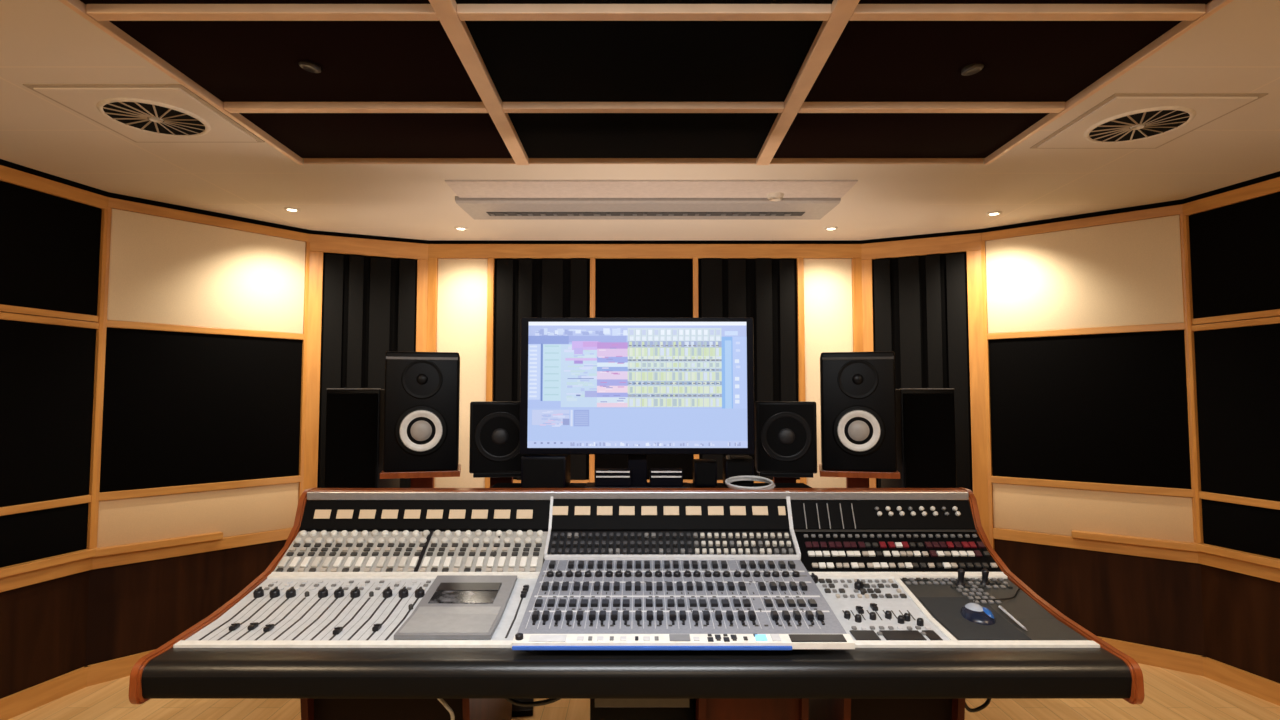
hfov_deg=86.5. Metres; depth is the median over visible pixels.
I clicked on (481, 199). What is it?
air conditioner
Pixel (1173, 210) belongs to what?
trim
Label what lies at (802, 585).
switch
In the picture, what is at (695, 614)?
switch
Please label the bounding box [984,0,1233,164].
trim
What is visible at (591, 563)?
switch
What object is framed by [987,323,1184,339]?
trim
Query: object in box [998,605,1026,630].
pen
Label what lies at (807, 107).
trim
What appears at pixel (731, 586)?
switch
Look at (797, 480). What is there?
trim
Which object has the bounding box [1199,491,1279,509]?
trim
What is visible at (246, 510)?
acoustic panel
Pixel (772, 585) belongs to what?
switch
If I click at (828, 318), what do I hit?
acoustic panel
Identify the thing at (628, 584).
switch
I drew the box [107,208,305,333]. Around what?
acoustic panel
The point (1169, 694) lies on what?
floor
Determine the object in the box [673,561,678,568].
switch
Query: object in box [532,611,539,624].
switch
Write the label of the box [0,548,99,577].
trim
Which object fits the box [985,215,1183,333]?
acoustic panel
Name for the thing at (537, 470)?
device box
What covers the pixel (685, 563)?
switch
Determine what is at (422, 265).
trim
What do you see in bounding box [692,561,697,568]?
switch
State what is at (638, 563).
switch
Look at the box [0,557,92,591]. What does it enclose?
trim
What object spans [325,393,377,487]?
grille
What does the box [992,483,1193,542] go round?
acoustic panel
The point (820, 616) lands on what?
switch
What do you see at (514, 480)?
trim
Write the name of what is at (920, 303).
acoustic panel
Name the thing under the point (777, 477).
speaker stand
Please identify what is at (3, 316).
trim
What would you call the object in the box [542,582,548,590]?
switch
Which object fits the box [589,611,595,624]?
switch
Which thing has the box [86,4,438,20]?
trim
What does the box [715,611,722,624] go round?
switch
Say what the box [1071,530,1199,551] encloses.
trim
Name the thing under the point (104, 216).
trim
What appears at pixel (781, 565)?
switch
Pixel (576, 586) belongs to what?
switch
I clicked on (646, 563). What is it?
switch
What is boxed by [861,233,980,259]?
trim
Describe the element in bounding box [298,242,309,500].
trim
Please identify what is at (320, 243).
trim
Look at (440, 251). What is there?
trim
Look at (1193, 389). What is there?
trim
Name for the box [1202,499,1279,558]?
acoustic panel
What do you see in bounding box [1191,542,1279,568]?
trim
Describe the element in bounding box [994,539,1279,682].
panelling
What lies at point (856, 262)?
trim
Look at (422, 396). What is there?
speaker
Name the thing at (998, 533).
trim
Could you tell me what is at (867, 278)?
trim
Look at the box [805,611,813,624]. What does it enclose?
switch
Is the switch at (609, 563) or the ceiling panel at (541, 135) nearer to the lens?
the switch at (609, 563)
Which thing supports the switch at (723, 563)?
attached to the mixing console
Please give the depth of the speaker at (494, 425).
3.35 m
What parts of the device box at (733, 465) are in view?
plate, plate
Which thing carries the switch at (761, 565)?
attached to the mixing console
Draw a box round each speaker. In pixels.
[324,388,399,487]
[383,351,459,471]
[469,401,526,473]
[754,401,816,473]
[820,351,896,471]
[881,388,956,487]
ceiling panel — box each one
[80,0,429,4]
[110,21,481,101]
[239,113,511,157]
[455,0,832,3]
[465,21,822,101]
[508,113,777,157]
[773,113,1048,157]
[804,21,1181,101]
[858,0,1211,4]
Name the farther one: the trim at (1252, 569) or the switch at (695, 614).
the trim at (1252, 569)
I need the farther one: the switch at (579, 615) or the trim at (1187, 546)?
the trim at (1187, 546)
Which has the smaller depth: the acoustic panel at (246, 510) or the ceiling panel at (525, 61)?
the ceiling panel at (525, 61)
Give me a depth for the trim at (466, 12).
2.02 m
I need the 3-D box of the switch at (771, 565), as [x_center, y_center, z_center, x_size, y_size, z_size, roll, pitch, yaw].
[0.507,0.789,2.623,0.021,0.018,0.042,0,5,0]
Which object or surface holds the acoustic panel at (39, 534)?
attached to the wall
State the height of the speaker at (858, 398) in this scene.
0.605 m
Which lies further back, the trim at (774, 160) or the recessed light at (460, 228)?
the recessed light at (460, 228)
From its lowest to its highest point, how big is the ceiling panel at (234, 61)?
0.034 m
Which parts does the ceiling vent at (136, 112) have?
blade, blade, blade, blade, blade, blade, blade, blade, blade, blade, blade, blade, blade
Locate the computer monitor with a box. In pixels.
[520,318,754,487]
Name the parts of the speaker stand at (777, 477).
plate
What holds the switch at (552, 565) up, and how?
attached to the mixing console
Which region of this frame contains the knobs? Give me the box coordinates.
[534,570,818,625]
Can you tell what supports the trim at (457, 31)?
attached to the ceiling
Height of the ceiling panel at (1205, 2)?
0.034 m
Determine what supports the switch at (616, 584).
attached to the mixing console
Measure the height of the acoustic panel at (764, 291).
1.605 m
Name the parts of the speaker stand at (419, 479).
plate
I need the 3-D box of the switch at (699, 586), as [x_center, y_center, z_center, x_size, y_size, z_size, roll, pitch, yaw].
[0.211,0.805,2.422,0.021,0.018,0.042,0,5,0]
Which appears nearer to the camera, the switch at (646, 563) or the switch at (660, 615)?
the switch at (660, 615)
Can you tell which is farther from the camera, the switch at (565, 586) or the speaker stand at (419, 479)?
the speaker stand at (419, 479)
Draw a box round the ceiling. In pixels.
[0,0,1279,239]
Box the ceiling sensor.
[767,192,783,201]
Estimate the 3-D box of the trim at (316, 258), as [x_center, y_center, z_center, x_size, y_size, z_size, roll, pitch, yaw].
[-2.231,0.486,4.614,0.092,2.465,0.038,1,-3,-23]
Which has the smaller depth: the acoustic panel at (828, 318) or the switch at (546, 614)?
the switch at (546, 614)
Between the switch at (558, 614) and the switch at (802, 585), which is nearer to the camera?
the switch at (558, 614)
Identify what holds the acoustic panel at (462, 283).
attached to the wall
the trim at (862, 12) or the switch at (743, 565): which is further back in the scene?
the switch at (743, 565)
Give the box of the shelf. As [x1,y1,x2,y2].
[490,483,811,487]
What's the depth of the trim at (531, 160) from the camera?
3.34 m
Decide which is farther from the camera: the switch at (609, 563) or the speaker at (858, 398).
the speaker at (858, 398)
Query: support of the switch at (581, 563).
attached to the mixing console
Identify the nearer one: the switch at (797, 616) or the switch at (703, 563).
the switch at (797, 616)
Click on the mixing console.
(786, 601)
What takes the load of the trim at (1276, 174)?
attached to the wall
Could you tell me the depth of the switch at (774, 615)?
2.17 m
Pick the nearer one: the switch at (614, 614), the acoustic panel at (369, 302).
the switch at (614, 614)
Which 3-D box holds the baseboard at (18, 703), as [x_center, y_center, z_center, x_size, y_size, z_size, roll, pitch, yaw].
[-2.965,1.570,1.262,1.162,0.105,7.649,-1,-3,13]
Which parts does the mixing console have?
pan knob, pan knob, pan knob, rotary knob, rotary knob, panel, rotary knob, rotary knob, rotary knob, pan knob, rotary knob, rotary knob, rotary knob, pan knob, rotary knob, rotary knob, rotary knob, rotary knob, pan knob, rotary knob, fader panel, rotary knob, rotary knob, rotary knob, rotary knob, rotary knob, pan knob, rotary knob, rotary knob, rotary knob, pan knob, rotary knob, knob panel, rotary knob, rotary knob, pan knob, rotary knob, rotary knob, rotary knob, rotary knob, rotary knob, rotary knob, plate, screen plate, rotary knob, rotary knob, rotary knob, rotary knob, rotary knob, rotary knob, rotary knob, panel, rotary knob, rotary knob, rotary knob, rotary knob, rotary knob, rotary knob, knob, rotary knob, rotary knob, rotary knob, rotary knob, rotary knob, label plate, trim knob, trim knob, trim knob, trim knob, trim knob, trim knob, trim knob, trim knob, trim knob, armrest, rail, trim knob, trim knob, trim knob, trim knob, knob panel, trim knob, switch panel, trim knob, trim knob, panel, trim knob, trim knob, trim knob, trim knob, trim knob, trim knob, trim knob, trim knob, trim knob, trim knob, panel, round knob, panel, round knob, button panel, button panel, panel, desk panel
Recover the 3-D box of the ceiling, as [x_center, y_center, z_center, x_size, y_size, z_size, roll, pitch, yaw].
[0.050,-1.128,1.315,7.500,0.100,7.900,0,-3,0]
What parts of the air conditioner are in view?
casing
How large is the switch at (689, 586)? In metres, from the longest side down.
0.042 x 0.021 x 0.018 m
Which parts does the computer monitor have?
casing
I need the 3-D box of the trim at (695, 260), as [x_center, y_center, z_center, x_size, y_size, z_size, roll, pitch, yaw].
[0.405,0.494,4.906,0.038,2.480,0.042,0,-3,0]
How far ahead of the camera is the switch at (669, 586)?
2.41 m
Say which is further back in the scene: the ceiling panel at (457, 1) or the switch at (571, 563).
the switch at (571, 563)
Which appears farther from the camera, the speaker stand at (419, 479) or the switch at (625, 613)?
the speaker stand at (419, 479)
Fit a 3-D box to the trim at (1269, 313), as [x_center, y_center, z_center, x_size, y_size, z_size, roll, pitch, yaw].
[3.305,-0.254,3.236,0.026,0.034,1.369,1,-3,-12]
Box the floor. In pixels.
[8,663,1279,719]
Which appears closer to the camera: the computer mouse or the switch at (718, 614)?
the switch at (718, 614)
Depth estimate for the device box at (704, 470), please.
3.17 m
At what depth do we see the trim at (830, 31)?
2.40 m
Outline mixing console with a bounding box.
[128,483,1144,719]
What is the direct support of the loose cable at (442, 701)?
hanging from the mixing console
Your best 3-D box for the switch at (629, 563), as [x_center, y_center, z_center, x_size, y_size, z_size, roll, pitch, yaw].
[-0.041,0.789,2.623,0.021,0.018,0.042,0,5,0]
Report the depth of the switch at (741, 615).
2.17 m
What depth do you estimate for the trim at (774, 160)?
3.34 m
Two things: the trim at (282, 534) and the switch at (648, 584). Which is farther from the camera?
the trim at (282, 534)
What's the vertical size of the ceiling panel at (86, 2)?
0.034 m
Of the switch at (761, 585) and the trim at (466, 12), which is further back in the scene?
the switch at (761, 585)
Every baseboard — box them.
[0,649,155,719]
[1097,636,1279,705]
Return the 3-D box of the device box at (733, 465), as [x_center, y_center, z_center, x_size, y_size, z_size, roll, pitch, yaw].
[0.465,0.522,3.224,0.130,0.148,0.123,0,-3,0]
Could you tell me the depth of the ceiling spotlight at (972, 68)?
2.41 m
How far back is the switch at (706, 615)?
2.17 m
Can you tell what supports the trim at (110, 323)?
attached to the wall
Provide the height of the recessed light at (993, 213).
0.010 m
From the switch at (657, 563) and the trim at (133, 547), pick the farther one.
the trim at (133, 547)
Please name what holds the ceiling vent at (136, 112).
in the ceiling
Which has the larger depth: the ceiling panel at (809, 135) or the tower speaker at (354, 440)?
the tower speaker at (354, 440)
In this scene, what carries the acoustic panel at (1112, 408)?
attached to the wall
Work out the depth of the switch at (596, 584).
2.40 m
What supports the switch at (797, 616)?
attached to the mixing console
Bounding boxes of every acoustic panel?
[0,181,101,315]
[0,319,95,506]
[0,503,88,567]
[97,482,298,547]
[99,327,301,491]
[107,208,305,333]
[317,253,416,487]
[434,259,487,487]
[493,259,589,479]
[595,259,692,478]
[698,259,798,479]
[804,259,852,487]
[872,252,972,491]
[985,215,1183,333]
[988,330,1190,488]
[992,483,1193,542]
[1189,192,1279,318]
[1194,323,1279,501]
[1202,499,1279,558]
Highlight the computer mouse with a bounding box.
[961,588,1019,624]
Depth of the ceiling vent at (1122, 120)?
2.78 m
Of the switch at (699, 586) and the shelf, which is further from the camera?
the shelf
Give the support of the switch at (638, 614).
attached to the mixing console
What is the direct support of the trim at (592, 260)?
attached to the wall
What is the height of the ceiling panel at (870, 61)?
0.034 m
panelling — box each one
[0,540,285,698]
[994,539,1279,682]
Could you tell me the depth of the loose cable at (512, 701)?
2.21 m
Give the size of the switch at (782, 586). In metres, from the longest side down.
0.042 x 0.021 x 0.018 m
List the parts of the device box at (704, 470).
plate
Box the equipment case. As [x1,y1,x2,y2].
[590,699,694,719]
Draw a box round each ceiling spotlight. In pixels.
[294,59,324,72]
[957,62,987,75]
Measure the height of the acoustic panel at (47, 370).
0.904 m
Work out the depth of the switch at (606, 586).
2.41 m
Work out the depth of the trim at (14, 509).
3.45 m
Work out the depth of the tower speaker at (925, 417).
3.69 m
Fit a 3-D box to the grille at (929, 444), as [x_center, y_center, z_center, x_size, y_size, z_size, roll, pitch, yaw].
[1.573,0.939,3.667,0.275,1.515,0.012,0,-3,0]
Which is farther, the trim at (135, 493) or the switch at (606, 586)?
the trim at (135, 493)
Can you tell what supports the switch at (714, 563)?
attached to the mixing console
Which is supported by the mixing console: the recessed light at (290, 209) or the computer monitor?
the computer monitor
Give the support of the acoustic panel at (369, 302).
in the wall
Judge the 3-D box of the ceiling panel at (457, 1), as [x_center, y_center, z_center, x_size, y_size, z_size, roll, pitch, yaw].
[0.013,-1.095,1.716,1.157,0.034,0.641,0,-3,0]
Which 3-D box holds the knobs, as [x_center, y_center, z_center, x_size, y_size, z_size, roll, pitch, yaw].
[0.121,0.819,2.365,0.946,0.064,0.453,0,-3,0]
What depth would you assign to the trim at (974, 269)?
4.59 m
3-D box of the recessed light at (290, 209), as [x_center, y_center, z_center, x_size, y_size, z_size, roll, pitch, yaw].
[-2.121,-0.915,4.144,0.092,0.010,0.092,0,-3,0]
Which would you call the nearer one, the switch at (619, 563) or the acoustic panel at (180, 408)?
the switch at (619, 563)
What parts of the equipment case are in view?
plate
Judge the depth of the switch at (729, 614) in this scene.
2.17 m
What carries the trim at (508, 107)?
attached to the ceiling
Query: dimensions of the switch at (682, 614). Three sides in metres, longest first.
0.063 x 0.021 x 0.020 m
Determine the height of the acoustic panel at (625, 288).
1.605 m
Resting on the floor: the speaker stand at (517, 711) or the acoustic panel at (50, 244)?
the speaker stand at (517, 711)
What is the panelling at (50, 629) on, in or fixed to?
attached to the wall
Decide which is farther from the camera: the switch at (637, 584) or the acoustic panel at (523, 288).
the acoustic panel at (523, 288)
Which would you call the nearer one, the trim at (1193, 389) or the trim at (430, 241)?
the trim at (1193, 389)
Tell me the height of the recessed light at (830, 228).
0.010 m
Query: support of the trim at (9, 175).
attached to the wall
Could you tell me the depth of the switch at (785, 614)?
2.17 m
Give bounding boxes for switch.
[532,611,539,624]
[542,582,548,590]
[542,611,549,624]
[549,561,555,568]
[552,582,558,590]
[554,611,561,624]
[562,582,568,590]
[566,611,572,624]
[568,561,573,568]
[573,582,579,590]
[576,611,583,624]
[578,561,583,568]
[582,582,588,590]
[588,561,593,568]
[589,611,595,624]
[594,582,599,590]
[597,561,602,568]
[599,611,605,624]
[603,582,609,590]
[607,561,611,568]
[611,611,617,624]
[614,582,619,590]
[617,561,621,568]
[623,611,628,624]
[625,582,630,590]
[627,561,631,568]
[635,561,640,568]
[635,582,640,590]
[635,611,641,624]
[644,561,649,568]
[646,582,651,590]
[647,611,652,624]
[655,561,659,568]
[656,582,662,590]
[657,611,663,624]
[664,561,669,568]
[666,582,672,590]
[669,611,675,624]
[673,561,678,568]
[676,582,682,590]
[679,611,685,624]
[683,561,688,568]
[686,582,692,590]
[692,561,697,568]
[692,611,698,624]
[696,582,702,590]
[701,561,706,568]
[703,611,709,624]
[706,582,712,590]
[712,561,717,568]
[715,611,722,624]
[717,582,723,590]
[721,561,726,568]
[726,611,733,624]
[728,582,734,590]
[738,582,745,590]
[738,611,744,624]
[740,561,746,568]
[748,611,755,624]
[749,561,755,568]
[758,561,764,568]
[758,582,765,590]
[768,561,774,568]
[769,582,776,590]
[771,611,778,624]
[778,561,785,568]
[779,582,786,590]
[782,611,789,624]
[788,561,794,568]
[789,582,796,590]
[793,611,801,624]
[799,582,806,590]
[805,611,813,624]
[816,611,824,624]
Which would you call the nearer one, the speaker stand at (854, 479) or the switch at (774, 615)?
the switch at (774, 615)
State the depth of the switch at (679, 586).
2.41 m
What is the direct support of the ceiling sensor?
attached to the air conditioner
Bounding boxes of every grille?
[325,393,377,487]
[903,393,955,487]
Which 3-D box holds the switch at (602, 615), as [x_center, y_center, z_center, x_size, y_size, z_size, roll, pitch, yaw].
[-0.120,0.824,2.177,0.021,0.020,0.063,0,5,0]
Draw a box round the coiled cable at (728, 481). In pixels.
[725,476,775,489]
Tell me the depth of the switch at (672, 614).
2.17 m
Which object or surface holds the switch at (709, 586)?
attached to the mixing console
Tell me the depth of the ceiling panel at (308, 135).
3.04 m
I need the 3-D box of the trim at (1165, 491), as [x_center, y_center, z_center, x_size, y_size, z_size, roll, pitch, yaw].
[2.744,0.777,4.200,1.046,0.044,0.036,-3,-4,40]
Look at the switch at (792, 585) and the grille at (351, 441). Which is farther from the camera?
the grille at (351, 441)
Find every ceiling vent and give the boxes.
[23,84,264,141]
[1030,93,1267,148]
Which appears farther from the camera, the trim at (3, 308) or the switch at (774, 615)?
the trim at (3, 308)
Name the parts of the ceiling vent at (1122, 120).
blade, blade, blade, blade, blade, blade, blade, blade, blade, blade, blade, blade, blade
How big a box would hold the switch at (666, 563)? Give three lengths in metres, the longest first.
0.042 x 0.021 x 0.018 m
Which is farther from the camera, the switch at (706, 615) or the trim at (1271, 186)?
the trim at (1271, 186)
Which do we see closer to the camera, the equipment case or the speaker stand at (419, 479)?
the equipment case
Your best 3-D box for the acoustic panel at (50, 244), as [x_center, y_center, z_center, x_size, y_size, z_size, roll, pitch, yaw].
[-3.144,-0.581,3.055,0.019,0.599,1.450,-1,-3,12]
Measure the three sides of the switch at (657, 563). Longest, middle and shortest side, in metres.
0.042 x 0.021 x 0.018 m
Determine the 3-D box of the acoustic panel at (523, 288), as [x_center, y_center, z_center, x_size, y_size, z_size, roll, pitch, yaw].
[-0.715,0.058,4.928,0.700,1.605,0.044,0,-3,0]
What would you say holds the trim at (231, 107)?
attached to the ceiling
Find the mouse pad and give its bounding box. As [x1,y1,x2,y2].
[918,597,1031,639]
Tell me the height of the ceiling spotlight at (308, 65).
0.032 m
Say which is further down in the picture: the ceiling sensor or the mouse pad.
the mouse pad
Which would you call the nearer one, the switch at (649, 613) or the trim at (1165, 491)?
the switch at (649, 613)
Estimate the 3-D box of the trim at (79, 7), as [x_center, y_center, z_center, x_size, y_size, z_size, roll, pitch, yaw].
[-1.670,-1.047,2.367,0.022,0.062,1.969,0,-3,0]
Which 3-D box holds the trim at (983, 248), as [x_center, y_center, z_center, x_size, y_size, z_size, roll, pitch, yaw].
[2.333,0.453,4.565,0.039,2.525,0.036,-3,-4,40]
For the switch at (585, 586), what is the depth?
2.41 m
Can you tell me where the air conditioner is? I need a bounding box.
[445,180,857,218]
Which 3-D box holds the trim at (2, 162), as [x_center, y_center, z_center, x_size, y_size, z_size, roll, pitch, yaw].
[-2.968,-1.059,1.411,1.178,0.028,7.667,-1,-3,13]
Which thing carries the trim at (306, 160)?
attached to the ceiling
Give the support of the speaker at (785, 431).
on the speaker stand at (777, 477)
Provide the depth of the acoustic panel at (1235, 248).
3.66 m
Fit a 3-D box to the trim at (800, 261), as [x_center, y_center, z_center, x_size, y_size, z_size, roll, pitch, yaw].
[1.170,0.494,4.906,0.045,2.480,0.042,0,-3,0]
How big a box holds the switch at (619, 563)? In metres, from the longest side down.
0.042 x 0.021 x 0.018 m
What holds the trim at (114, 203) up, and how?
attached to the wall
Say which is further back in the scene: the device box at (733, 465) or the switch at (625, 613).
the device box at (733, 465)
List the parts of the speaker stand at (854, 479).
plate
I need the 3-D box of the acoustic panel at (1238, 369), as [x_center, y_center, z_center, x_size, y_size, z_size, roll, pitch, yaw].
[3.309,0.252,3.204,0.019,0.904,1.341,1,-3,-12]
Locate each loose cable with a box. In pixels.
[438,699,454,719]
[505,699,559,706]
[965,699,990,711]
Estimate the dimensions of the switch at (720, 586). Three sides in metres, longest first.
0.042 x 0.021 x 0.018 m
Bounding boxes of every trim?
[0,159,429,243]
[0,165,108,208]
[0,304,97,321]
[0,312,98,328]
[0,495,90,515]
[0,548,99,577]
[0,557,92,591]
[59,0,302,164]
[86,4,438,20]
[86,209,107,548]
[92,528,291,569]
[92,532,222,557]
[99,475,300,500]
[107,320,303,339]
[108,197,308,241]
[224,102,487,112]
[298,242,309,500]
[303,251,322,490]
[304,158,514,163]
[309,234,427,259]
[415,259,427,351]
[426,258,437,351]
[428,244,860,258]
[429,0,528,164]
[429,240,859,243]
[457,4,831,20]
[485,258,494,487]
[502,102,783,112]
[513,479,588,482]
[529,158,755,163]
[589,258,595,481]
[647,479,692,482]
[693,258,698,458]
[717,479,799,482]
[756,0,859,164]
[770,158,982,163]
[797,258,806,484]
[798,102,1064,112]
[849,4,1205,20]
[852,258,862,351]
[860,171,1279,243]
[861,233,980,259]
[861,259,876,487]
[966,250,988,539]
[981,204,1182,240]
[981,241,994,549]
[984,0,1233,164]
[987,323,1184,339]
[991,476,1192,496]
[993,528,1198,562]
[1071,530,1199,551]
[1179,216,1203,542]
[1182,177,1279,215]
[1191,316,1279,331]
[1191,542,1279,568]
[1192,309,1279,324]
[1198,552,1279,581]
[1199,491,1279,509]
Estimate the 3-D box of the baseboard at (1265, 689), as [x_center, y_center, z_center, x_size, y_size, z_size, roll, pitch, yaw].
[3.134,1.571,1.282,1.278,0.105,7.671,1,-3,-14]
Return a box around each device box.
[521,454,569,487]
[693,459,716,486]
[723,455,753,486]
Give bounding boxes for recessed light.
[284,207,299,211]
[454,226,467,230]
[824,226,837,230]
[986,211,1001,215]
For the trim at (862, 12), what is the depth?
2.02 m
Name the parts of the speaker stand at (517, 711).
plate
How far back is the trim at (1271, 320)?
3.65 m
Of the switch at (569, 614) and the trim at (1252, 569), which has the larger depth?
the trim at (1252, 569)
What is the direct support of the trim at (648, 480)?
attached to the wall
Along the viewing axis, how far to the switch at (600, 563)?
2.60 m
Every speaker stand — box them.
[380,464,460,487]
[473,473,533,716]
[759,473,812,482]
[819,464,899,487]
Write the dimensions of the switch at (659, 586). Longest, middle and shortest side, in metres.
0.042 x 0.021 x 0.018 m
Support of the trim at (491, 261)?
attached to the wall
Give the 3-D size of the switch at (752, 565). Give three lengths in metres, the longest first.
0.042 x 0.021 x 0.018 m
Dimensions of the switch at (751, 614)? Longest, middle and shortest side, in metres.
0.063 x 0.021 x 0.020 m
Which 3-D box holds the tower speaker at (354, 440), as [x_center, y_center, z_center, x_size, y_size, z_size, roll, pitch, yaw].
[-1.568,0.964,3.842,0.335,1.603,0.380,0,-3,0]
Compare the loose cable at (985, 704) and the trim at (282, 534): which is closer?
the loose cable at (985, 704)
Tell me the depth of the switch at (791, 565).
2.61 m
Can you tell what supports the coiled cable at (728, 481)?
on the mixing console
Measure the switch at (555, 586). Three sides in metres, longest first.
0.042 x 0.021 x 0.018 m
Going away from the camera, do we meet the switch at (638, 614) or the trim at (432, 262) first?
the switch at (638, 614)
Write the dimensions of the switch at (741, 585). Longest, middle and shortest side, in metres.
0.042 x 0.021 x 0.018 m
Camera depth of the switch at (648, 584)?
2.40 m

